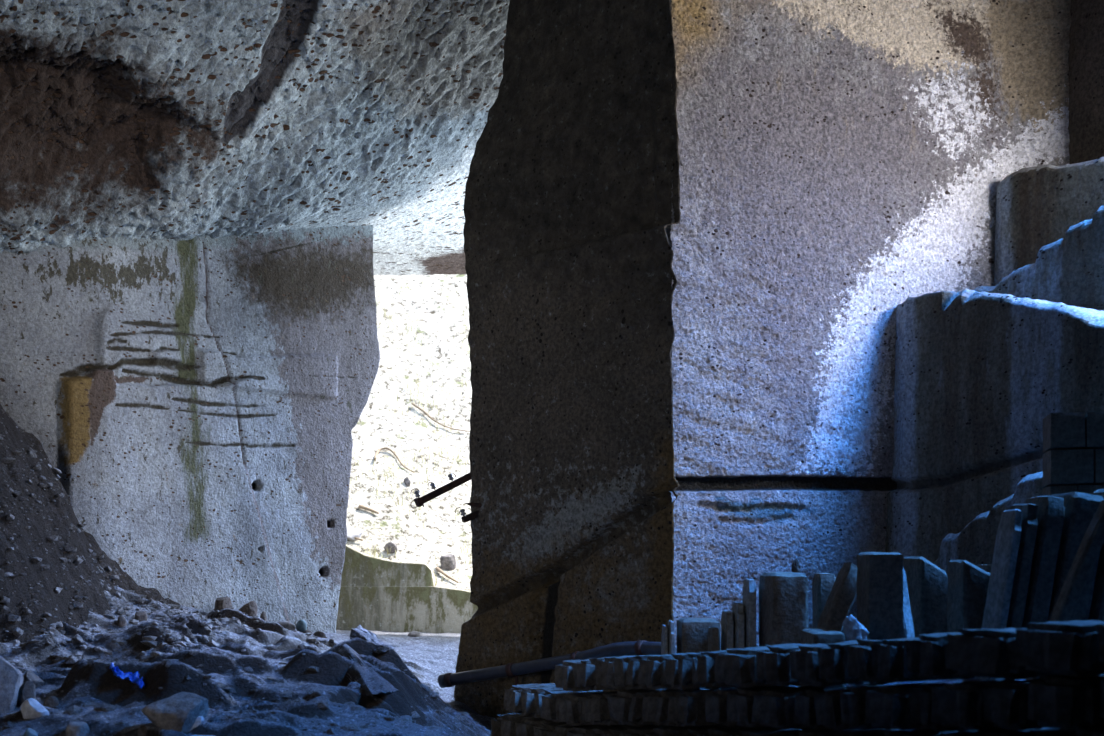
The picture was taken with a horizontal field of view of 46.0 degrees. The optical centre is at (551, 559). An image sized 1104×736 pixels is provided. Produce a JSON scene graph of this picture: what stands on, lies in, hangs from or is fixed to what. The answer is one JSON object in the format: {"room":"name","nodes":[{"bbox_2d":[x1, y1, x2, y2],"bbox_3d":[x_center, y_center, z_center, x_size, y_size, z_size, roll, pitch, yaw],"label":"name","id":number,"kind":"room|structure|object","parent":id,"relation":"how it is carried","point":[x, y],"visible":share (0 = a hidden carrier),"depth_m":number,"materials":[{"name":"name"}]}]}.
{"room":"underground stone quarry","nodes":[
{"label":"underground stone quarry","id":0,"kind":"room"},
{"bbox_2d":[0,225,379,632],"bbox_3d":[-4.585,-1.896,16.973,2.846,7.392,8.827,0,0,29],"label":"wall","id":1,"kind":"structure","parent":0,"point":[197,402],"depth_m":15.88,"materials":[{"name":"stone"}]},
{"bbox_2d":[0,0,509,275],"bbox_3d":[-0.100,-5.860,8.915,27.800,10.890,27.829,0,0,0],"label":"ceiling","id":2,"kind":"structure","parent":0,"point":[176,120],"depth_m":14.58,"materials":[{"name":"stone"}]},
{"bbox_2d":[0,586,1060,735],"bbox_3d":[-1.100,0.867,11.200,23.800,2.201,31.400,0,0,0],"label":"floor","id":3,"kind":"structure","parent":0,"point":[428,656],"depth_m":11.36,"materials":[{"name":"stone"}]},
{"bbox_2d":[0,656,23,713],"bbox_3d":[-4.254,0.919,9.850,0.462,0.474,0.416,0,0,0],"label":"rock","id":4,"kind":"object","parent":3,"relation":"on","point":[11,678],"visible":0.94,"depth_m":9.77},
{"bbox_2d":[17,681,35,705],"bbox_3d":[-4.027,1.047,9.964,0.136,0.234,0.128,0,0,-30],"label":"rock","id":5,"kind":"object","parent":3,"relation":"on","point":[27,690],"visible":0.55,"depth_m":9.93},
{"bbox_2d":[21,698,48,718],"bbox_3d":[-3.693,1.064,9.309,0.187,0.150,0.188,0,0,-33],"label":"rock","id":6,"kind":"object","parent":3,"relation":"on","point":[31,708],"visible":0.9,"depth_m":9.26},
{"bbox_2d":[66,721,89,735],"bbox_3d":[-3.292,1.190,9.001,0.126,0.140,0.152,0,0,24],"label":"rock","id":7,"kind":"object","parent":3,"relation":"on","point":[76,728],"visible":1,"depth_m":8.96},
{"bbox_2d":[0,404,181,642],"bbox_3d":[-5.464,-0.996,13.784,5.472,4.292,7.168,0,0,0],"label":"dirt mound","id":8,"kind":"object","parent":3,"relation":"on","point":[56,509],"visible":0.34,"depth_m":12.99,"materials":[{"name":"soil"}]},
{"bbox_2d":[110,662,144,688],"bbox_3d":[-3.290,0.895,10.060,0.303,0.205,0.164,0,0,14],"label":"scrap","id":9,"kind":"object","parent":3,"relation":"on","point":[134,678],"visible":1,"depth_m":10.05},
{"bbox_2d":[141,692,208,732],"bbox_3d":[-2.638,1.070,9.120,0.435,0.288,0.348,0,0,0],"label":"rock","id":10,"kind":"object","parent":3,"relation":"on","point":[179,712],"visible":0.82,"depth_m":9.00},
{"bbox_2d":[0,402,490,735],"bbox_3d":[-3.544,-0.554,11.264,6.647,5.123,8.210,0,0,40],"label":"gravel","id":11,"kind":"object","parent":3,"relation":"on","point":[72,658],"visible":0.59,"depth_m":12.37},
{"bbox_2d":[335,644,398,695],"bbox_3d":[-1.630,0.984,11.488,0.400,0.401,1.750,0,0,-22],"label":"rock","id":12,"kind":"object","parent":3,"relation":"on","point":[372,683],"visible":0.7,"depth_m":11.19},
{"bbox_2d":[350,625,395,652],"bbox_3d":[-1.754,0.794,13.000,0.388,0.240,1.385,0,0,-26],"label":"rock","id":13,"kind":"object","parent":3,"relation":"on","point":[360,632],"visible":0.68,"depth_m":13.05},
{"bbox_2d":[336,544,477,633],"bbox_3d":[-2.130,0.344,23.822,6.705,2.712,0.556,0,0,0],"label":"wall","id":14,"kind":"structure","parent":3,"relation":"on","point":[378,594],"depth_m":23.59,"materials":[{"name":"concrete"}]},
{"bbox_2d":[438,640,660,687],"bbox_3d":[-0.003,1.361,13.624,3.004,1.132,0.307,0,0,37],"label":"pipe","id":15,"kind":"object","parent":3,"relation":"on","point":[640,647],"visible":0.87,"depth_m":13.70,"materials":[{"name":"black plastic"}]},
{"bbox_2d":[676,618,720,689],"bbox_3d":[1.267,0.944,11.267,0.343,0.880,0.544,0,0,0],"label":"stone block","id":16,"kind":"object","parent":3,"relation":"on","point":[692,633],"visible":0.39,"depth_m":11.01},
{"bbox_2d":[721,610,733,649],"bbox_3d":[1.457,0.763,10.799,0.072,0.682,0.406,0,0,0],"label":"stone block","id":17,"kind":"object","parent":3,"relation":"on","point":[727,640],"visible":0.42,"depth_m":10.64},
{"bbox_2d":[732,603,744,686],"bbox_3d":[1.531,0.720,10.698,0.070,0.730,0.406,0,0,0],"label":"stone block","id":18,"kind":"object","parent":3,"relation":"on","point":[738,615],"visible":0.47,"depth_m":10.54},
{"bbox_2d":[743,579,755,647],"bbox_3d":[1.608,0.607,10.598,0.075,0.908,0.408,0,0,0],"label":"stone block","id":19,"kind":"object","parent":3,"relation":"on","point":[749,585],"visible":0.48,"depth_m":10.43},
{"bbox_2d":[759,572,808,685],"bbox_3d":[1.843,0.577,10.364,0.296,0.962,0.742,0,0,0],"label":"stone block","id":20,"kind":"object","parent":3,"relation":"on","point":[783,596],"visible":0.56,"depth_m":10.01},
{"bbox_2d":[800,629,845,687],"bbox_3d":[1.904,0.718,9.149,0.240,0.457,0.506,0,0,0],"label":"stone block","id":21,"kind":"object","parent":3,"relation":"on","point":[807,636],"visible":0.32,"depth_m":8.92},
{"bbox_2d":[812,573,835,628],"bbox_3d":[2.251,0.572,10.749,0.160,0.932,0.309,0,0,0],"label":"stone block","id":22,"kind":"object","parent":3,"relation":"on","point":[822,584],"visible":0.36,"depth_m":10.62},
{"bbox_2d":[796,562,856,685],"bbox_3d":[2.074,0.507,9.751,0.464,0.979,0.308,0,0,0],"label":"stone block","id":23,"kind":"object","parent":3,"relation":"on","point":[843,593],"visible":0.43,"depth_m":9.60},
{"bbox_2d":[843,614,868,640],"bbox_3d":[2.046,0.455,8.751,0.175,0.186,0.156,0,0,0],"label":"rock","id":24,"kind":"object","parent":3,"relation":"on","point":[854,630],"visible":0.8,"depth_m":8.70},
{"bbox_2d":[857,552,903,685],"bbox_3d":[2.354,0.437,9.341,0.256,0.992,0.389,0,0,0],"label":"stone block","id":25,"kind":"object","parent":3,"relation":"on","point":[879,574],"visible":0.53,"depth_m":9.15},
{"bbox_2d":[903,569,914,637],"bbox_3d":[2.508,0.432,9.218,0.115,0.929,0.224,0,0,-30],"label":"stone block","id":26,"kind":"object","parent":3,"relation":"on","point":[908,626],"visible":0.3,"depth_m":9.21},
{"bbox_2d":[903,556,947,637],"bbox_3d":[2.900,0.455,10.102,0.249,0.968,0.508,0,0,-3],"label":"stone block","id":27,"kind":"object","parent":3,"relation":"on","point":[927,583],"visible":0.45,"depth_m":9.86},
{"bbox_2d":[947,560,989,678],"bbox_3d":[3.035,0.454,9.398,0.263,0.916,0.406,0,0,0],"label":"stone block","id":28,"kind":"object","parent":3,"relation":"on","point":[968,583],"visible":0.39,"depth_m":9.21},
{"bbox_2d":[933,471,1046,575],"bbox_3d":[4.583,0.231,11.626,0.774,2.538,3.258,0,0,-21],"label":"rock ledge","id":29,"kind":"object","parent":3,"relation":"on","point":[975,544],"visible":0.16,"depth_m":12.16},
{"bbox_2d":[885,288,1103,562],"bbox_3d":[4.879,-0.645,12.683,1.288,4.290,4.130,0,0,-28],"label":"rock wall","id":30,"kind":"structure","parent":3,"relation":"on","point":[978,375],"depth_m":12.93,"materials":[{"name":"stone"}]},
{"bbox_2d":[975,509,1021,678],"bbox_3d":[3.047,0.257,8.874,0.232,1.202,0.356,0,0,0],"label":"stone block","id":31,"kind":"object","parent":3,"relation":"on","point":[1005,554],"visible":0.62,"depth_m":8.78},
{"bbox_2d":[1006,503,1037,627],"bbox_3d":[3.146,0.228,8.926,0.257,1.238,0.458,0,0,0],"label":"stone block","id":32,"kind":"object","parent":3,"relation":"on","point":[1029,523],"visible":0.42,"depth_m":8.70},
{"bbox_2d":[974,205,1103,309],"bbox_3d":[5.435,-1.100,13.229,1.193,4.999,2.982,0,0,-30],"label":"rock ledge","id":33,"kind":"object","parent":3,"relation":"on","point":[1069,270],"visible":0.16,"depth_m":12.96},
{"bbox_2d":[1022,496,1064,678],"bbox_3d":[3.294,0.205,8.950,0.309,1.293,0.507,0,0,0],"label":"stone block","id":34,"kind":"object","parent":3,"relation":"on","point":[1051,509],"visible":0.36,"depth_m":8.70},
{"bbox_2d":[994,157,1103,285],"bbox_3d":[5.986,-1.457,13.867,1.449,5.714,2.925,0,0,-31],"label":"rock wall","id":35,"kind":"structure","parent":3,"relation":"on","point":[1035,207],"depth_m":14.05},
{"bbox_2d":[1043,485,1076,495],"bbox_3d":[3.890,-0.430,9.970,0.197,0.265,0.505,0,0,14],"label":"stone block","id":36,"kind":"object","parent":3,"relation":"on","point":[1050,490],"visible":0.28,"depth_m":9.74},
{"bbox_2d":[1043,449,1093,486],"bbox_3d":[3.947,-0.701,9.954,0.314,0.264,0.504,0,0,14],"label":"stone block","id":37,"kind":"object","parent":36,"relation":"on","point":[1074,467],"visible":0.92,"depth_m":9.72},
{"bbox_2d":[1043,412,1084,452],"bbox_3d":[3.918,-0.974,9.962,0.255,0.274,0.503,0,0,14],"label":"stone block","id":38,"kind":"object","parent":37,"relation":"on","point":[1062,430],"visible":0.85,"depth_m":9.73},
{"bbox_2d":[1025,500,1103,679],"bbox_3d":[3.181,0.201,7.968,0.528,1.152,0.151,0,0,-1],"label":"stone block","id":39,"kind":"object","parent":3,"relation":"on","point":[1091,544],"visible":0.62,"depth_m":7.91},
{"bbox_2d":[1047,492,1102,675],"bbox_3d":[3.522,0.177,8.974,0.407,1.280,0.558,0,0,0],"label":"stone block","id":40,"kind":"object","parent":3,"relation":"on","point":[1080,508],"visible":0.29,"depth_m":8.71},
{"bbox_2d":[1077,485,1103,493],"bbox_3d":[4.129,-0.431,9.910,0.301,0.265,0.504,0,0,14],"label":"stone block","id":41,"kind":"object","parent":3,"relation":"on","point":[1088,489],"visible":0.16,"depth_m":9.69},
{"bbox_2d":[1089,449,1103,484],"bbox_3d":[4.239,-0.701,9.882,0.285,0.266,0.502,0,0,14],"label":"stone block","id":42,"kind":"object","parent":41,"relation":"on","point":[1098,453],"visible":0.46,"depth_m":9.67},
{"bbox_2d":[1082,412,1103,448],"bbox_3d":[4.167,-0.974,9.900,0.253,0.271,0.503,0,0,14],"label":"stone block","id":43,"kind":"object","parent":42,"relation":"on","point":[1094,421],"visible":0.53,"depth_m":9.68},
{"bbox_2d":[1088,489,1103,620],"bbox_3d":[3.862,0.151,8.951,0.507,1.305,0.509,0,0,0],"label":"stone block","id":44,"kind":"object","parent":3,"relation":"on","point":[1096,612],"visible":0.14,"depth_m":8.78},
{"bbox_3d":[0.021,1.736,10.921,0.591,0.314,0.135,0,0,-30],"label":"stone","id":45,"kind":"object","parent":3,"relation":"on","visible":0},
{"bbox_2d":[515,717,547,735],"bbox_3d":[-0.012,1.450,10.979,0.611,0.252,0.271,0,0,-30],"label":"stone","id":46,"kind":"object","parent":45,"relation":"on","point":[526,728],"visible":0.35,"depth_m":10.81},
{"bbox_2d":[509,685,554,715],"bbox_3d":[-0.098,1.185,11.020,0.570,0.248,0.120,0,0,-30],"label":"stone","id":47,"kind":"object","parent":46,"relation":"on","point":[515,705],"visible":0.28,"depth_m":10.90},
{"bbox_2d":[521,686,562,717],"bbox_3d":[0.008,1.183,10.903,0.594,0.252,0.176,0,0,-30],"label":"stone","id":48,"kind":"object","parent":46,"relation":"on","point":[528,699],"visible":0.32,"depth_m":10.77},
{"bbox_3d":[0.731,1.658,9.640,0.572,0.312,0.271,0,-1,-30],"label":"stone","id":49,"kind":"object","parent":3,"relation":"on","visible":0},
{"bbox_3d":[0.642,1.379,9.757,0.630,0.249,0.194,0,1,-30],"label":"stone","id":50,"kind":"object","parent":49,"relation":"on","visible":0},
{"bbox_2d":[591,692,617,724],"bbox_3d":[0.574,1.118,9.844,0.592,0.243,0.148,0,0,-30],"label":"stone","id":51,"kind":"object","parent":50,"relation":"on","point":[599,706],"visible":0.27,"depth_m":9.72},
{"bbox_3d":[0.841,1.625,9.467,0.609,0.308,0.133,0,0,-31],"label":"stone","id":52,"kind":"object","parent":3,"relation":"on","visible":0},
{"bbox_3d":[0.785,1.348,9.564,0.624,0.253,0.270,0,-1,-30],"label":"stone","id":53,"kind":"object","parent":52,"relation":"on","visible":0},
{"bbox_2d":[607,689,665,725],"bbox_3d":[0.728,1.091,9.673,0.621,0.256,0.291,0,0,-31],"label":"stone","id":54,"kind":"object","parent":53,"relation":"on","point":[618,705],"visible":0.38,"depth_m":9.52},
{"bbox_2d":[595,656,632,689],"bbox_3d":[0.597,0.848,9.821,0.549,0.241,0.286,0,0,-31],"label":"stone","id":55,"kind":"object","parent":54,"relation":"on","point":[604,669],"visible":0.33,"depth_m":9.68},
{"bbox_2d":[613,654,665,689],"bbox_3d":[0.709,0.830,9.627,0.584,0.244,0.139,0,0,-30],"label":"stone","id":56,"kind":"object","parent":54,"relation":"on","point":[620,668],"visible":0.22,"depth_m":9.48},
{"bbox_2d":[628,689,674,723],"bbox_3d":[0.787,1.071,9.469,0.540,0.248,0.103,0,0,-30],"label":"stone","id":57,"kind":"object","parent":53,"relation":"on","point":[636,707],"visible":0.27,"depth_m":9.35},
{"bbox_2d":[626,654,670,688],"bbox_3d":[0.768,0.813,9.494,0.523,0.244,0.131,0,0,-30],"label":"stone","id":58,"kind":"object","parent":57,"relation":"on","point":[633,666],"visible":0.26,"depth_m":9.36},
{"bbox_3d":[1.182,1.577,8.927,0.588,0.307,0.196,0,0,-30],"label":"stone","id":59,"kind":"object","parent":3,"relation":"on","visible":0},
{"bbox_3d":[1.108,1.271,8.879,0.521,0.257,0.161,0,0,-30],"label":"stone","id":60,"kind":"object","parent":59,"relation":"on","visible":0},
{"bbox_2d":[674,687,735,725],"bbox_3d":[1.101,1.008,8.920,0.565,0.239,0.214,0,0,-30],"label":"stone","id":61,"kind":"object","parent":60,"relation":"on","point":[690,706],"visible":0.53,"depth_m":8.77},
{"bbox_2d":[678,653,702,687],"bbox_3d":[1.103,0.760,9.004,0.552,0.241,0.109,0,0,-30],"label":"stone","id":62,"kind":"object","parent":61,"relation":"on","point":[684,665],"visible":0.21,"depth_m":8.88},
{"bbox_3d":[1.725,1.459,7.907,0.601,0.313,0.348,0,0,-30],"label":"stone","id":63,"kind":"object","parent":3,"relation":"on","visible":0},
{"bbox_3d":[1.741,1.160,7.868,0.633,0.256,0.353,0,0,-30],"label":"stone","id":64,"kind":"object","parent":63,"relation":"on","visible":0},
{"bbox_2d":[794,687,847,729],"bbox_3d":[1.751,0.914,8.015,0.588,0.248,0.214,0,0,-31],"label":"stone","id":65,"kind":"object","parent":64,"relation":"on","point":[805,712],"visible":0.33,"depth_m":7.86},
{"bbox_2d":[790,644,868,686],"bbox_3d":[1.722,0.641,7.974,0.540,0.250,0.300,0,0,-30],"label":"stone","id":66,"kind":"object","parent":65,"relation":"on","point":[804,662],"visible":0.52,"depth_m":7.86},
{"bbox_2d":[813,688,854,729],"bbox_3d":[1.861,0.881,7.801,0.632,0.248,0.235,0,0,-30],"label":"stone","id":67,"kind":"object","parent":64,"relation":"on","point":[827,704],"visible":0.3,"depth_m":7.63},
{"bbox_2d":[818,640,858,682],"bbox_3d":[1.836,0.602,7.731,0.629,0.242,0.210,0,0,-30],"label":"stone","id":68,"kind":"object","parent":67,"relation":"on","point":[832,659],"visible":0.38,"depth_m":7.57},
{"bbox_3d":[2.263,1.359,7.136,0.623,0.315,0.331,0,0,-30],"label":"stone","id":69,"kind":"object","parent":3,"relation":"on","visible":0},
{"bbox_2d":[882,729,955,735],"bbox_3d":[2.082,1.079,7.256,0.565,0.249,0.368,0,0,-31],"label":"stone","id":70,"kind":"object","parent":69,"relation":"on","point":[924,732],"visible":0.76,"depth_m":7.21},
{"bbox_2d":[864,682,934,728],"bbox_3d":[2.044,0.822,7.338,0.584,0.246,0.342,0,0,-30],"label":"stone","id":71,"kind":"object","parent":70,"relation":"on","point":[886,705],"visible":0.53,"depth_m":7.17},
{"bbox_2d":[870,638,956,681],"bbox_3d":[2.068,0.558,7.325,0.602,0.240,0.212,0,0,-30],"label":"stone","id":72,"kind":"object","parent":71,"relation":"on","point":[889,658],"visible":0.44,"depth_m":7.16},
{"bbox_2d":[942,729,978,735],"bbox_3d":[2.320,1.052,7.039,0.648,0.252,0.231,0,0,-31],"label":"stone","id":73,"kind":"object","parent":69,"relation":"on","point":[967,732],"visible":0.24,"depth_m":7.01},
{"bbox_2d":[910,680,974,729],"bbox_3d":[2.201,0.793,7.125,0.555,0.244,0.176,0,0,-31],"label":"stone","id":74,"kind":"object","parent":73,"relation":"on","point":[921,700],"visible":0.34,"depth_m":7.03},
{"bbox_2d":[905,632,973,678],"bbox_3d":[2.220,0.523,7.135,0.599,0.245,0.250,0,0,-30],"label":"stone","id":75,"kind":"object","parent":74,"relation":"on","point":[926,655],"visible":0.44,"depth_m":6.98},
{"bbox_3d":[2.478,1.292,6.677,0.650,0.308,0.256,0,1,-30],"label":"stone","id":76,"kind":"object","parent":3,"relation":"on","visible":0},
{"bbox_2d":[968,728,1050,735],"bbox_3d":[2.449,1.007,6.773,0.616,0.251,0.350,0,0,-31],"label":"stone","id":77,"kind":"object","parent":76,"relation":"on","point":[1003,731],"visible":0.48,"depth_m":6.72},
{"bbox_2d":[931,678,1010,729],"bbox_3d":[2.297,0.765,6.878,0.576,0.250,0.321,0,0,-30],"label":"stone","id":78,"kind":"object","parent":77,"relation":"on","point":[958,704],"visible":0.53,"depth_m":6.73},
{"bbox_2d":[981,677,1045,729],"bbox_3d":[2.467,0.732,6.647,0.592,0.244,0.236,0,0,-30],"label":"stone","id":79,"kind":"object","parent":77,"relation":"on","point":[1005,703],"visible":0.43,"depth_m":6.49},
{"bbox_2d":[945,628,1056,679],"bbox_3d":[2.386,0.483,6.801,0.585,0.249,0.473,0,0,-30],"label":"stone","id":80,"kind":"object","parent":79,"relation":"on","point":[976,652],"visible":0.67,"depth_m":6.62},
{"bbox_3d":[2.819,1.216,6.091,0.548,0.303,0.268,0,-1,-31],"label":"stone","id":81,"kind":"object","parent":3,"relation":"on","visible":0},
{"bbox_3d":[2.744,0.935,6.207,0.614,0.253,0.358,0,0,-30],"label":"stone","id":82,"kind":"object","parent":81,"relation":"on","visible":0},
{"bbox_2d":[1027,674,1103,730],"bbox_3d":[2.627,0.693,6.379,0.595,0.254,0.374,0,0,-31],"label":"stone","id":83,"kind":"object","parent":82,"relation":"on","point":[1065,702],"visible":0.94,"depth_m":6.20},
{"bbox_2d":[1015,620,1103,676],"bbox_3d":[2.568,0.428,6.365,0.534,0.254,0.441,0,0,-30],"label":"stone","id":84,"kind":"object","parent":83,"relation":"on","point":[1070,648],"visible":0.96,"depth_m":6.18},
{"bbox_3d":[0.094,1.740,10.616,0.537,0.315,0.140,0,-1,-30],"label":"stone","id":85,"kind":"object","parent":3,"relation":"on","visible":0},
{"bbox_2d":[534,722,568,735],"bbox_3d":[0.104,1.449,10.584,0.532,0.258,0.184,0,0,-30],"label":"stone","id":86,"kind":"object","parent":85,"relation":"on","point":[548,726],"visible":0.34,"depth_m":10.48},
{"bbox_2d":[540,690,602,722],"bbox_3d":[0.180,1.185,10.586,0.615,0.246,0.230,0,0,-30],"label":"stone","id":87,"kind":"object","parent":86,"relation":"on","point":[548,709],"visible":0.34,"depth_m":10.41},
{"bbox_3d":[0.344,1.736,10.399,0.555,0.315,0.142,0,0,-30],"label":"stone","id":88,"kind":"object","parent":3,"relation":"on","visible":0},
{"bbox_2d":[546,725,592,735],"bbox_3d":[0.234,1.445,10.394,0.560,0.250,0.261,0,0,-30],"label":"stone","id":89,"kind":"object","parent":88,"relation":"on","point":[559,730],"visible":0.42,"depth_m":10.29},
{"bbox_2d":[556,693,574,722],"bbox_3d":[0.271,1.186,10.431,0.548,0.244,0.108,0,0,-30],"label":"stone","id":90,"kind":"object","parent":89,"relation":"on","point":[557,699],"visible":0.1,"depth_m":10.30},
{"bbox_2d":[555,660,591,691],"bbox_3d":[0.276,0.922,10.357,0.530,0.249,0.247,0,0,-30],"label":"stone","id":91,"kind":"object","parent":90,"relation":"on","point":[564,676],"visible":0.3,"depth_m":10.22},
{"bbox_3d":[0.597,1.682,9.885,0.541,0.313,0.280,0,0,-30],"label":"stone","id":92,"kind":"object","parent":3,"relation":"on","visible":0},
{"bbox_2d":[585,725,632,735],"bbox_3d":[0.522,1.402,9.940,0.621,0.252,0.227,0,0,-31],"label":"stone","id":93,"kind":"object","parent":92,"relation":"on","point":[598,731],"visible":0.38,"depth_m":9.86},
{"bbox_2d":[582,691,620,724],"bbox_3d":[0.523,1.143,10.047,0.612,0.245,0.239,0,0,-30],"label":"stone","id":94,"kind":"object","parent":93,"relation":"on","point":[586,711],"visible":0.23,"depth_m":9.92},
{"bbox_2d":[576,657,615,690],"bbox_3d":[0.486,0.870,10.033,0.625,0.246,0.185,0,0,-30],"label":"stone","id":95,"kind":"object","parent":94,"relation":"on","point":[586,676],"visible":0.37,"depth_m":9.88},
{"bbox_3d":[0.873,1.620,9.267,0.566,0.310,0.216,0,0,-30],"label":"stone","id":96,"kind":"object","parent":3,"relation":"on","visible":0},
{"bbox_3d":[0.933,1.325,9.343,0.571,0.249,0.241,0,0,-30],"label":"stone","id":97,"kind":"object","parent":96,"relation":"on","visible":0},
{"bbox_2d":[648,689,705,725],"bbox_3d":[0.958,1.048,9.263,0.606,0.251,0.175,0,0,-31],"label":"stone","id":98,"kind":"object","parent":97,"relation":"on","point":[657,706],"visible":0.33,"depth_m":9.13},
{"bbox_2d":[638,655,704,689],"bbox_3d":[0.893,0.800,9.340,0.554,0.250,0.250,0,0,-30],"label":"stone","id":99,"kind":"object","parent":98,"relation":"on","point":[651,670],"visible":0.44,"depth_m":9.19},
{"bbox_3d":[0.956,1.594,9.122,0.572,0.311,0.107,0,0,-30],"label":"stone","id":100,"kind":"object","parent":3,"relation":"on","visible":0},
{"bbox_3d":[0.993,1.302,9.142,0.551,0.253,0.162,0,0,-31],"label":"stone","id":101,"kind":"object","parent":100,"relation":"on","visible":0},
{"bbox_2d":[667,692,692,726],"bbox_3d":[1.054,1.039,9.122,0.532,0.242,0.147,0,0,-31],"label":"stone","id":102,"kind":"object","parent":101,"relation":"on","point":[672,700],"visible":0.16,"depth_m":9.02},
{"bbox_2d":[663,653,706,689],"bbox_3d":[1.024,0.775,9.147,0.524,0.248,0.205,0,0,-30],"label":"stone","id":103,"kind":"object","parent":102,"relation":"on","point":[670,677],"visible":0.3,"depth_m":9.02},
{"bbox_3d":[1.316,1.540,8.527,0.534,0.316,0.213,0,0,-30],"label":"stone","id":104,"kind":"object","parent":3,"relation":"on","visible":0},
{"bbox_3d":[1.280,1.249,8.694,0.614,0.246,0.316,0,0,-30],"label":"stone","id":105,"kind":"object","parent":104,"relation":"on","visible":0},
{"bbox_2d":[705,689,737,726],"bbox_3d":[1.316,0.988,8.776,0.630,0.240,0.249,0,0,-30],"label":"stone","id":106,"kind":"object","parent":105,"relation":"on","point":[715,704],"visible":0.35,"depth_m":8.61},
{"bbox_2d":[694,650,736,686],"bbox_3d":[1.221,0.726,8.756,0.567,0.247,0.202,0,0,-30],"label":"stone","id":107,"kind":"object","parent":106,"relation":"on","point":[705,671],"visible":0.35,"depth_m":8.62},
{"bbox_3d":[1.484,1.513,8.390,0.522,0.309,0.174,0,0,-31],"label":"stone","id":108,"kind":"object","parent":3,"relation":"on","visible":0},
{"bbox_3d":[1.430,1.212,8.377,0.568,0.240,0.359,0,0,-30],"label":"stone","id":109,"kind":"object","parent":108,"relation":"on","visible":0},
{"bbox_2d":[727,686,796,726],"bbox_3d":[1.449,0.960,8.527,0.640,0.250,0.293,0,0,-30],"label":"stone","id":110,"kind":"object","parent":109,"relation":"on","point":[740,704],"visible":0.38,"depth_m":8.38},
{"bbox_2d":[715,646,775,687],"bbox_3d":[1.381,0.696,8.515,0.637,0.250,0.359,0,-1,-30],"label":"stone","id":111,"kind":"object","parent":110,"relation":"on","point":[737,667],"visible":0.46,"depth_m":8.33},
{"bbox_3d":[1.598,1.493,8.190,0.583,0.313,0.265,0,0,-30],"label":"stone","id":112,"kind":"object","parent":3,"relation":"on","visible":0},
{"bbox_3d":[1.617,1.187,8.129,0.597,0.247,0.231,0,0,-30],"label":"stone","id":113,"kind":"object","parent":112,"relation":"on","visible":0},
{"bbox_2d":[752,685,830,728],"bbox_3d":[1.547,0.930,8.214,0.584,0.250,0.330,0,0,-30],"label":"stone","id":114,"kind":"object","parent":113,"relation":"on","point":[774,707],"visible":0.55,"depth_m":8.05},
{"bbox_2d":[756,643,819,685],"bbox_3d":[1.586,0.661,8.251,0.654,0.251,0.296,0,1,-31],"label":"stone","id":115,"kind":"object","parent":114,"relation":"on","point":[772,665],"visible":0.45,"depth_m":8.06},
{"bbox_3d":[1.986,1.400,7.363,0.547,0.307,0.312,0,-1,-30],"label":"stone","id":116,"kind":"object","parent":3,"relation":"on","visible":0},
{"bbox_2d":[839,729,899,735],"bbox_3d":[1.911,1.120,7.568,0.628,0.243,0.321,0,0,-30],"label":"stone","id":117,"kind":"object","parent":116,"relation":"on","point":[875,732],"visible":0.46,"depth_m":7.54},
{"bbox_2d":[840,684,892,729],"bbox_3d":[1.918,0.859,7.581,0.556,0.257,0.192,0,0,-30],"label":"stone","id":118,"kind":"object","parent":117,"relation":"on","point":[853,704],"visible":0.41,"depth_m":7.45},
{"bbox_2d":[847,639,896,682],"bbox_3d":[1.968,0.581,7.538,0.596,0.249,0.230,0,0,-30],"label":"stone","id":119,"kind":"object","parent":118,"relation":"on","point":[859,658],"visible":0.38,"depth_m":7.39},
{"bbox_3d":[-0.172,1.752,11.237,0.628,0.307,0.129,0,0,-30],"label":"stone","id":120,"kind":"object","parent":3,"relation":"on","visible":0},
{"bbox_2d":[500,715,533,735],"bbox_3d":[-0.176,1.450,11.165,0.579,0.245,0.214,0,0,-30],"label":"stone","id":121,"kind":"object","parent":120,"relation":"on","point":[508,728],"visible":0.36,"depth_m":11.02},
{"bbox_3d":[0.424,1.731,10.256,0.615,0.311,0.169,0,0,-30],"label":"stone","id":122,"kind":"object","parent":3,"relation":"on","visible":0},
{"bbox_2d":[567,725,622,735],"bbox_3d":[0.370,1.420,10.155,0.541,0.242,0.277,0,0,-30],"label":"stone","id":123,"kind":"object","parent":122,"relation":"on","point":[578,731],"visible":0.45,"depth_m":10.06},
{"bbox_2d":[559,692,603,725],"bbox_3d":[0.324,1.171,10.236,0.555,0.250,0.263,0,0,-30],"label":"stone","id":124,"kind":"object","parent":123,"relation":"on","point":[570,708],"visible":0.44,"depth_m":10.08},
{"bbox_2d":[454,0,680,718],"bbox_3d":[0.824,-2.648,15.231,3.177,10.296,3.496,0,0,30],"label":"rock pillar","id":125,"kind":"structure","parent":0,"point":[568,202],"depth_m":13.94,"materials":[{"name":"stone"}]},
{"bbox_2d":[411,473,470,507],"bbox_3d":[-1.100,-0.895,15.008,1.168,0.621,0.100,0,0,-31],"label":"bar","id":126,"kind":"object","parent":125,"relation":"attached to","point":[419,501],"visible":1,"depth_m":14.85,"materials":[{"name":"grey metal"}]},
{"bbox_2d":[669,0,1070,653],"bbox_3d":[3.468,-2.948,13.967,4.918,9.896,0.462,0,0,-18],"label":"wall","id":127,"kind":"structure","parent":0,"point":[842,162],"depth_m":13.71,"materials":[{"name":"stone"}]},
{"bbox_2d":[1068,0,1103,163],"bbox_3d":[9.436,-3.060,5.562,2.774,10.320,20.007,0,0,-14],"label":"wall","id":128,"kind":"structure","parent":0,"point":[1086,35],"depth_m":14.33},
{"label":"outside","id":129,"kind":"structure","parent":0,"visible":0},
{"bbox_2d":[346,274,471,590],"bbox_3d":[-1.050,-13.860,39.975,29.900,29.789,31.650,0,0,0],"label":"rock wall","id":130,"kind":"structure","parent":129,"point":[400,363],"depth_m":28.72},
{"bbox_2d":[350,276,470,585],"bbox_3d":[-2.025,-3.550,28.744,7.266,8.265,9.165,0,0,0],"label":"dry grass","id":131,"kind":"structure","parent":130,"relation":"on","point":[411,325],"depth_m":28.16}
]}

